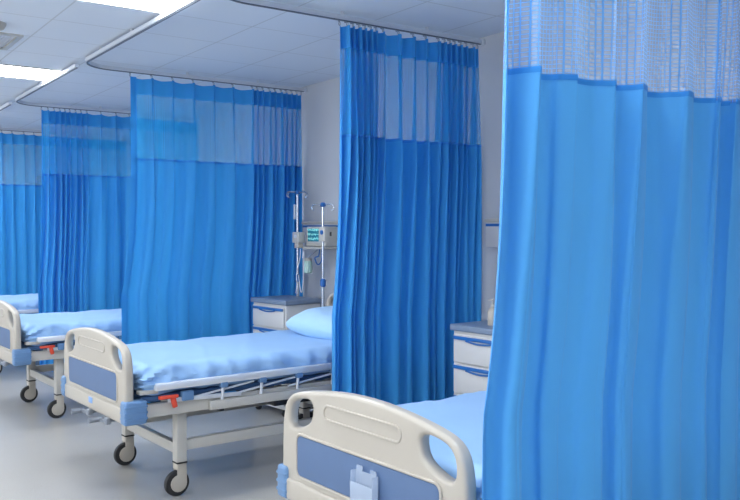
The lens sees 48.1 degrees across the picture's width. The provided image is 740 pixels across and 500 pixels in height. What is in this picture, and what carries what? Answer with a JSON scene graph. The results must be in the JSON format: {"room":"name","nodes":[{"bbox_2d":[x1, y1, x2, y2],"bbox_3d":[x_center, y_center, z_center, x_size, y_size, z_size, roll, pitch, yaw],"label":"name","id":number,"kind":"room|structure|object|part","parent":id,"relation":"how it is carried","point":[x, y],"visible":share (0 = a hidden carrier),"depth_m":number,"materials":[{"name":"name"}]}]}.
{"room":"hospital room","nodes":[
{"label":"hospital room","id":0,"kind":"room"},
{"bbox_2d":[0,360,312,499],"bbox_3d":[-2.927,1.346,4.333,7.170,0.100,15.000,-1,2,-35],"label":"floor","id":1,"kind":"structure","parent":0,"point":[43,457],"depth_m":5.13,"materials":[{"name":"plastic"}]},
{"bbox_2d":[0,309,38,372],"bbox_3d":[-3.370,0.695,8.629,1.976,0.994,1.008,-1,2,-38],"label":"hospital bed","id":2,"kind":"object","parent":1,"relation":"on","point":[24,311],"visible":0.03,"depth_m":8.04,"materials":[{"name":"white plastic"}]},
{"bbox_2d":[0,293,37,313],"bbox_3d":[-3.348,0.554,8.640,1.737,0.170,0.982,-1,2,-38],"label":"mattress","id":3,"kind":"object","parent":2,"relation":"on","point":[23,301],"visible":0.26,"depth_m":8.11,"materials":[{"name":"blue fabric"}]},
{"bbox_3d":[-3.120,0.592,8.213,1.415,0.038,0.032,-1,2,-38],"label":"guard rail","id":4,"kind":"part","parent":2,"relation":"part of","materials":[{"name":"metal"}]},
{"bbox_2d":[0,300,121,417],"bbox_3d":[-2.085,0.739,6.807,1.976,0.994,1.008,-1,2,-38],"label":"hospital bed","id":5,"kind":"object","parent":1,"relation":"on","point":[16,352],"visible":0.38,"depth_m":6.08,"materials":[{"name":"white plastic"}]},
{"bbox_3d":[-2.806,0.639,6.248,0.006,0.140,0.735,-1,2,-38],"label":"inset panel","id":6,"kind":"part","parent":5,"relation":"part of","materials":[{"name":"blue plastic"}]},
{"bbox_3d":[-2.636,0.830,6.104,0.240,0.040,0.132,-1,2,-38],"label":"crank handle","id":7,"kind":"part","parent":5,"relation":"part of","materials":[{"name":"silver metal"}]},
{"bbox_3d":[-2.788,0.589,6.261,0.046,0.420,0.950,-1,2,-38],"label":"footboard","id":8,"kind":"part","parent":5,"relation":"part of","materials":[{"name":"beige plastic"}]},
{"bbox_3d":[-2.758,0.915,6.746,0.058,0.285,0.058,-1,2,-38],"label":"leg","id":9,"kind":"part","parent":5,"relation":"part of","materials":[{"name":"white metal"}]},
{"bbox_3d":[-2.042,0.980,6.846,1.290,0.075,0.755,-1,2,-38],"label":"frame","id":10,"kind":"part","parent":5,"relation":"part of","materials":[{"name":"white metal"}]},
{"bbox_3d":[-2.062,0.710,6.825,1.725,0.141,0.930,-1,2,-38],"label":"bed frame","id":11,"kind":"part","parent":5,"relation":"part of","materials":[{"name":"white metal"}]},
{"bbox_3d":[-2.318,0.929,6.177,0.058,0.285,0.058,-1,2,-38],"label":"leg","id":12,"kind":"part","parent":5,"relation":"part of","materials":[{"name":"white metal"}]},
{"bbox_2d":[19,308,121,345],"bbox_3d":[-2.063,0.598,6.818,1.737,0.170,0.982,-1,2,-38],"label":"mattress","id":13,"kind":"object","parent":5,"relation":"on","point":[33,326],"visible":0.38,"depth_m":6.27,"materials":[{"name":"blue fabric"}]},
{"bbox_3d":[-1.835,0.636,6.391,1.415,0.038,0.032,-1,2,-38],"label":"guard rail","id":14,"kind":"part","parent":5,"relation":"part of","materials":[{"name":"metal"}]},
{"bbox_2d":[60,293,333,495],"bbox_3d":[-0.771,0.782,5.005,1.976,0.994,1.008,-1,2,-38],"label":"hospital bed","id":15,"kind":"object","parent":1,"relation":"on","point":[94,377],"visible":0.51,"depth_m":4.42,"materials":[{"name":"white plastic"}]},
{"bbox_3d":[-1.488,0.868,4.515,0.240,0.040,0.132,-1,2,-38],"label":"crank handle","id":16,"kind":"part","parent":15,"relation":"part of","materials":[{"name":"silver metal"}]},
{"bbox_3d":[-1.496,0.503,4.445,0.008,0.056,0.410,-1,2,-38],"label":"grip moulding","id":17,"kind":"part","parent":15,"relation":"part of","materials":[{"name":"beige plastic"}]},
{"bbox_3d":[-1.493,0.683,4.446,0.006,0.140,0.735,-1,2,-38],"label":"inset panel","id":18,"kind":"part","parent":15,"relation":"part of","materials":[{"name":"blue plastic"}]},
{"bbox_3d":[-1.474,0.633,4.459,0.046,0.420,0.950,-1,2,-38],"label":"footboard","id":19,"kind":"part","parent":15,"relation":"part of","materials":[{"name":"beige plastic"}]},
{"bbox_3d":[-1.323,0.874,4.302,0.240,0.040,0.132,-1,2,-38],"label":"crank handle","id":20,"kind":"part","parent":15,"relation":"part of","materials":[{"name":"silver metal"}]},
{"bbox_3d":[-1.445,0.959,4.944,0.058,0.285,0.058,-1,2,-38],"label":"leg","id":21,"kind":"part","parent":15,"relation":"part of","materials":[{"name":"white metal"}]},
{"bbox_3d":[-1.005,0.972,4.375,0.058,0.285,0.058,-1,2,-38],"label":"leg","id":22,"kind":"part","parent":15,"relation":"part of","materials":[{"name":"white metal"}]},
{"bbox_3d":[-0.728,1.024,5.045,1.290,0.075,0.755,-1,2,-38],"label":"frame","id":23,"kind":"part","parent":15,"relation":"part of","materials":[{"name":"white metal"}]},
{"bbox_3d":[-0.780,0.754,4.391,0.029,0.122,0.016,-1,2,-38],"label":"guard post","id":24,"kind":"part","parent":15,"relation":"part of","materials":[{"name":"metal"}]},
{"bbox_2d":[118,329,331,395],"bbox_3d":[-0.750,0.642,5.016,1.737,0.170,0.982,-1,2,-38],"label":"mattress","id":25,"kind":"object","parent":15,"relation":"on","point":[155,362],"visible":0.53,"depth_m":4.63,"materials":[{"name":"blue fabric"}]},
{"bbox_2d":[286,306,332,339],"bbox_3d":[-0.211,0.480,5.405,0.419,0.217,0.620,-1,2,-38],"label":"pillow","id":26,"kind":"object","parent":25,"relation":"on","point":[316,322],"visible":0.35,"depth_m":5.31,"materials":[{"name":"blue fabric"}]},
{"bbox_3d":[-0.748,0.754,5.023,1.725,0.141,0.930,-1,2,-38],"label":"bed frame","id":27,"kind":"part","parent":15,"relation":"part of","materials":[{"name":"white metal"}]},
{"bbox_3d":[-0.522,0.679,4.589,1.415,0.038,0.032,-1,2,-38],"label":"guard rail","id":28,"kind":"part","parent":15,"relation":"part of","materials":[{"name":"metal"}]},
{"bbox_3d":[-0.594,0.751,4.535,0.029,0.122,0.016,-1,2,-38],"label":"guard post","id":29,"kind":"part","parent":15,"relation":"part of","materials":[{"name":"metal"}]},
{"bbox_3d":[-0.408,0.747,4.678,0.029,0.122,0.016,-1,2,-38],"label":"guard post","id":30,"kind":"part","parent":15,"relation":"part of","materials":[{"name":"metal"}]},
{"bbox_3d":[-0.452,0.940,5.711,0.058,0.285,0.058,-1,2,-38],"label":"leg","id":31,"kind":"part","parent":15,"relation":"part of","materials":[{"name":"white metal"}]},
{"bbox_3d":[-0.018,0.543,5.582,0.046,0.544,0.950,-1,2,-38],"label":"headboard","id":32,"kind":"part","parent":15,"relation":"part of","materials":[{"name":"beige plastic"}]},
{"bbox_2d":[251,295,320,416],"bbox_3d":[-0.651,0.808,6.413,0.360,0.876,0.470,-1,2,-41],"label":"base cabinet","id":33,"kind":"object","parent":1,"relation":"on","point":[270,313],"visible":0.38,"depth_m":6.27,"materials":[{"name":"plastic"}]},
{"bbox_3d":[-0.781,0.615,6.295,0.015,0.037,0.405,-1,2,-41],"label":"handle","id":34,"kind":"part","parent":33,"relation":"part of","materials":[{"name":"blue plastic"}]},
{"bbox_3d":[-0.781,0.452,6.291,0.015,0.037,0.405,-1,2,-41],"label":"handle","id":35,"kind":"part","parent":33,"relation":"part of","materials":[{"name":"blue plastic"}]},
{"bbox_3d":[-0.771,0.668,6.305,0.016,0.160,0.410,-1,2,-41],"label":"drawer","id":36,"kind":"part","parent":33,"relation":"part of","materials":[{"name":"plastic"}]},
{"bbox_3d":[-0.771,0.503,6.301,0.016,0.155,0.410,-1,2,-41],"label":"drawer","id":37,"kind":"part","parent":33,"relation":"part of","materials":[{"name":"plastic"}]},
{"bbox_2d":[251,295,320,305],"bbox_3d":[-0.647,0.388,6.406,0.350,0.036,0.470,-1,2,-41],"label":"countertop","id":38,"kind":"structure","parent":33,"relation":"on","point":[285,300],"depth_m":6.29,"materials":[{"name":"blue plastic"}]},
{"bbox_2d":[286,190,307,295],"bbox_3d":[-0.590,0.379,6.713,0.227,1.719,0.206,0,1,-10],"label":"stand","id":39,"kind":"object","parent":1,"relation":"on","point":[297,192],"visible":0.42,"depth_m":6.69,"materials":[{"name":"silver metal"}]},
{"bbox_2d":[293,205,295,218],"bbox_3d":[-0.609,-0.307,6.689,0.012,0.120,0.022,-1,2,-35],"label":"chamber","id":40,"kind":"object","parent":39,"relation":"hanging from","point":[294,206],"visible":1,"depth_m":6.68,"materials":[{"name":"white"}]},
{"bbox_2d":[292,232,304,247],"bbox_3d":[-0.580,-0.079,6.591,0.081,0.127,0.205,0,1,-19],"label":"pump","id":41,"kind":"object","parent":39,"relation":"attached to","point":[298,238],"visible":1,"depth_m":6.52,"materials":[{"name":"white plastic"}]},
{"bbox_2d":[295,249,303,292],"bbox_3d":[-0.545,0.167,6.488,0.046,0.346,0.114,-1,2,-35],"label":"drip line","id":42,"kind":"object","parent":41,"relation":"attached to","point":[300,249],"visible":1,"depth_m":6.50,"materials":[{"name":"white"}]},
{"bbox_2d":[310,202,334,417],"bbox_3d":[-0.351,0.451,6.133,0.227,1.603,0.206,0,1,-10],"label":"stand","id":43,"kind":"object","parent":1,"relation":"on","point":[322,204],"visible":0.46,"depth_m":6.11,"materials":[{"name":"silver metal"}]},
{"bbox_2d":[320,226,331,241],"bbox_3d":[-0.320,-0.116,6.012,0.079,0.110,0.068,-1,2,-35],"label":"module","id":44,"kind":"object","parent":43,"relation":"attached to","point":[325,233],"visible":1,"depth_m":5.98,"materials":[{"name":"white plastic"}]},
{"bbox_2d":[276,390,475,499],"bbox_3d":[0.693,0.826,3.181,1.976,0.994,1.008,-1,2,-38],"label":"hospital bed","id":45,"kind":"object","parent":1,"relation":"on","point":[354,446],"visible":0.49,"depth_m":2.61,"materials":[{"name":"beige plastic"}]},
{"bbox_3d":[-0.032,0.547,2.621,0.008,0.056,0.410,-1,2,-38],"label":"grip moulding","id":46,"kind":"part","parent":45,"relation":"part of","materials":[{"name":"beige plastic"}]},
{"bbox_3d":[-0.029,0.727,2.621,0.006,0.140,0.735,-1,2,-38],"label":"inset panel","id":47,"kind":"part","parent":45,"relation":"part of","materials":[{"name":"blue plastic"}]},
{"bbox_2d":[397,391,485,499],"bbox_3d":[0.714,0.686,3.192,1.737,0.170,0.982,-1,2,-38],"label":"mattress","id":48,"kind":"object","parent":45,"relation":"on","point":[462,415],"visible":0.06,"depth_m":2.95,"materials":[{"name":"blue fabric"}]},
{"bbox_2d":[450,320,492,396],"bbox_3d":[0.723,0.852,4.569,0.360,0.876,0.470,-1,2,-38],"label":"base cabinet","id":49,"kind":"object","parent":1,"relation":"on","point":[472,340],"visible":0.31,"depth_m":4.52,"materials":[{"name":"plastic"}]},
{"bbox_3d":[0.588,0.659,4.458,0.015,0.037,0.405,-1,2,-38],"label":"handle","id":50,"kind":"part","parent":49,"relation":"part of","materials":[{"name":"blue plastic"}]},
{"bbox_2d":[450,320,492,335],"bbox_3d":[0.727,0.432,4.562,0.350,0.036,0.470,-1,2,-38],"label":"countertop","id":51,"kind":"structure","parent":49,"relation":"on","point":[478,327],"depth_m":4.55,"materials":[{"name":"blue plastic"}]},
{"bbox_2d":[488,299,494,325],"bbox_3d":[0.675,0.342,4.554,0.058,0.144,0.058,0,1,6],"label":"bottle","id":52,"kind":"object","parent":51,"relation":"on","point":[490,310],"visible":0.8,"depth_m":4.54,"materials":[{"name":"beige plastic"}]},
{"bbox_3d":[0.598,0.713,4.467,0.016,0.160,0.410,-1,2,-38],"label":"drawer","id":53,"kind":"part","parent":49,"relation":"part of","materials":[{"name":"plastic"}]},
{"bbox_3d":[0.588,0.497,4.454,0.015,0.037,0.405,-1,2,-38],"label":"handle","id":54,"kind":"part","parent":49,"relation":"part of","materials":[{"name":"blue plastic"}]},
{"bbox_3d":[0.598,0.547,4.463,0.016,0.155,0.410,-1,2,-38],"label":"drawer","id":55,"kind":"part","parent":49,"relation":"part of","materials":[{"name":"plastic"}]},
{"bbox_2d":[0,0,611,135],"bbox_3d":[-2.927,-1.353,4.268,7.170,0.100,15.000,-1,2,-35],"label":"ceiling","id":56,"kind":"structure","parent":0,"point":[222,39],"depth_m":5.22,"materials":[{"name":"tile"}]},
{"bbox_2d":[0,21,6,30],"bbox_3d":[-2.171,-1.292,4.802,0.120,0.048,0.120,-1,2,-35],"label":"smoke detector","id":57,"kind":"object","parent":56,"relation":"attached to","point":[3,25],"visible":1,"depth_m":4.79,"materials":[{"name":"beige plastic"}]},
{"bbox_2d":[0,32,23,49],"bbox_3d":[-2.460,-1.317,5.160,0.470,0.016,0.470,-1,2,-35],"label":"ceiling vent","id":58,"kind":"object","parent":56,"relation":"in","point":[18,37],"visible":1,"depth_m":5.17,"materials":[{"name":"white metal"}]},
{"bbox_2d":[0,102,41,132],"bbox_3d":[-3.176,-1.393,9.042,1.874,0.052,2.151,-1,2,-35],"label":"track","id":59,"kind":"object","parent":56,"relation":"attached to","point":[7,104],"visible":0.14,"depth_m":9.62,"materials":[{"name":"white metal"}]},
{"bbox_2d":[0,130,41,294],"bbox_3d":[-3.756,-0.150,9.944,1.731,2.480,0.118,-1,2,-35],"label":"privacy curtain","id":60,"kind":"object","parent":59,"relation":"hanging from","point":[20,155],"visible":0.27,"depth_m":9.71,"materials":[{"name":"blue fabric"}]},
{"bbox_3d":[-3.755,0.165,9.953,1.728,1.850,0.118,-1,2,-35],"label":"solid panel","id":61,"kind":"part","parent":60,"relation":"part of","materials":[{"name":"blue fabric"}]},
{"bbox_3d":[-3.754,-1.000,9.920,1.723,0.482,0.101,-1,2,-35],"label":"panel","id":62,"kind":"part","parent":60,"relation":"part of","materials":[{"name":"blue fabric"}]},
{"bbox_2d":[0,64,60,80],"bbox_3d":[-2.829,-1.345,6.169,1.000,0.008,0.495,-1,2,-35],"label":"recessed light","id":63,"kind":"object","parent":56,"relation":"in","point":[12,71],"visible":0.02,"depth_m":6.29,"materials":[{"name":"white plastic"}]},
{"bbox_2d":[15,64,130,113],"bbox_3d":[-1.935,-1.350,7.281,1.874,0.052,2.101,-1,2,-35],"label":"track","id":64,"kind":"object","parent":56,"relation":"attached to","point":[73,67],"visible":0.71,"depth_m":7.55,"materials":[{"name":"white metal"}]},
{"bbox_2d":[38,107,130,364],"bbox_3d":[-2.456,-0.108,8.214,1.598,2.480,0.151,-1,2,-35],"label":"privacy curtain","id":65,"kind":"object","parent":64,"relation":"hanging from","point":[86,158],"visible":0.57,"depth_m":7.99,"materials":[{"name":"blue fabric"}]},
{"bbox_3d":[-2.433,-0.959,8.195,1.554,0.482,0.124,-1,2,-35],"label":"panel","id":66,"kind":"part","parent":65,"relation":"part of","materials":[{"name":"blue fabric"}]},
{"bbox_2d":[78,0,184,13],"bbox_3d":[-1.374,-1.295,4.106,1.000,0.008,0.495,-1,2,-35],"label":"recessed light","id":67,"kind":"object","parent":56,"relation":"in","point":[156,6],"visible":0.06,"depth_m":4.37,"materials":[{"name":"white plastic"}]},
{"bbox_2d":[85,0,306,92],"bbox_3d":[-0.701,-1.308,5.533,1.874,0.052,2.121,-1,2,-35],"label":"track","id":68,"kind":"object","parent":56,"relation":"attached to","point":[185,4],"visible":1,"depth_m":5.92,"materials":[{"name":"white metal"}]},
{"bbox_2d":[122,73,302,402],"bbox_3d":[-1.191,-0.066,6.477,1.533,2.480,0.132,-1,2,-35],"label":"privacy curtain","id":69,"kind":"object","parent":68,"relation":"hanging from","point":[213,168],"visible":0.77,"depth_m":6.43,"materials":[{"name":"blue fabric"}]},
{"bbox_3d":[-1.159,-0.917,6.476,1.445,0.482,0.119,-1,2,-35],"label":"panel","id":70,"kind":"part","parent":69,"relation":"part of","materials":[{"name":"blue fabric"}]},
{"bbox_2d":[230,0,484,45],"bbox_3d":[0.586,-1.264,3.707,1.874,0.052,2.291,-1,2,-35],"label":"track","id":71,"kind":"object","parent":56,"relation":"attached to","point":[259,3],"visible":1,"depth_m":4.60,"materials":[{"name":"white metal"}]},
{"bbox_2d":[332,20,481,404],"bbox_3d":[0.229,-0.027,4.864,1.077,2.480,0.164,-1,2,-35],"label":"privacy curtain","id":72,"kind":"object","parent":71,"relation":"hanging from","point":[409,254],"visible":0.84,"depth_m":4.84,"materials":[{"name":"blue fabric"}]},
{"bbox_3d":[0.229,0.290,4.872,1.076,1.846,0.164,-1,2,-35],"label":"solid panel","id":73,"kind":"part","parent":72,"relation":"part of","materials":[{"name":"blue fabric"}]},
{"bbox_3d":[0.249,-0.876,4.854,1.023,0.486,0.148,-1,2,-35],"label":"panel","id":74,"kind":"part","parent":72,"relation":"part of","materials":[{"name":"blue fabric"}]},
{"bbox_3d":[2.053,-1.214,1.627,1.874,0.052,2.741,-1,2,-35],"label":"track","id":75,"kind":"object","parent":56,"relation":"attached to","visible":0},
{"bbox_2d":[482,0,739,499],"bbox_3d":[1.130,0.026,2.664,2.119,2.480,0.096,-1,2,-36],"label":"privacy curtain","id":76,"kind":"object","parent":75,"relation":"hanging from","point":[614,372],"visible":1,"depth_m":2.35,"materials":[{"name":"blue fabric"}]},
{"bbox_3d":[1.165,-0.768,2.660,2.035,0.597,0.091,-1,2,-35],"label":"panel","id":77,"kind":"part","parent":76,"relation":"part of","materials":[{"name":"blue fabric"}]},
{"bbox_2d":[283,0,739,379],"bbox_3d":[-0.038,-0.053,6.336,0.100,2.600,15.000,-1,2,-35],"label":"wall","id":78,"kind":"structure","parent":0,"point":[320,105],"depth_m":4.99,"materials":[{"name":"paint"}]},
{"bbox_2d":[304,249,318,272],"bbox_3d":[-0.441,0.081,6.645,0.205,0.206,0.072,-1,2,-35],"label":"bottle","id":79,"kind":"object","parent":78,"relation":"attached to","point":[307,261],"visible":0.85,"depth_m":6.58,"materials":[{"name":"teal plastic"}]},
{"bbox_2d":[302,221,337,242],"bbox_3d":[0.046,-0.128,6.057,0.085,0.174,2.010,-1,2,-35],"label":"panel","id":80,"kind":"object","parent":78,"relation":"attached to","point":[312,223],"visible":0.11,"depth_m":6.67,"materials":[{"name":"plastic"}]},
{"bbox_2d":[303,227,336,248],"bbox_3d":[-0.369,-0.095,6.436,0.185,0.174,0.298,-1,2,-35],"label":"patient monitor","id":81,"kind":"object","parent":80,"relation":"attached to","point":[313,233],"visible":0.62,"depth_m":6.36,"materials":[{"name":"white plastic"}]},
{"bbox_2d":[314,249,321,264],"bbox_3d":[-0.394,0.052,6.436,0.040,0.130,0.090,-1,2,-35],"label":"lead","id":82,"kind":"object","parent":81,"relation":"hanging from","point":[319,249],"visible":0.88,"depth_m":6.43,"materials":[{"name":"blue"}]},
{"bbox_2d":[484,218,498,246],"bbox_3d":[1.339,-0.084,4.222,0.085,0.174,2.120,-1,2,-35],"label":"panel","id":83,"kind":"object","parent":78,"relation":"attached to","point":[492,225],"visible":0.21,"depth_m":5.02,"materials":[{"name":"plastic"}]}
]}

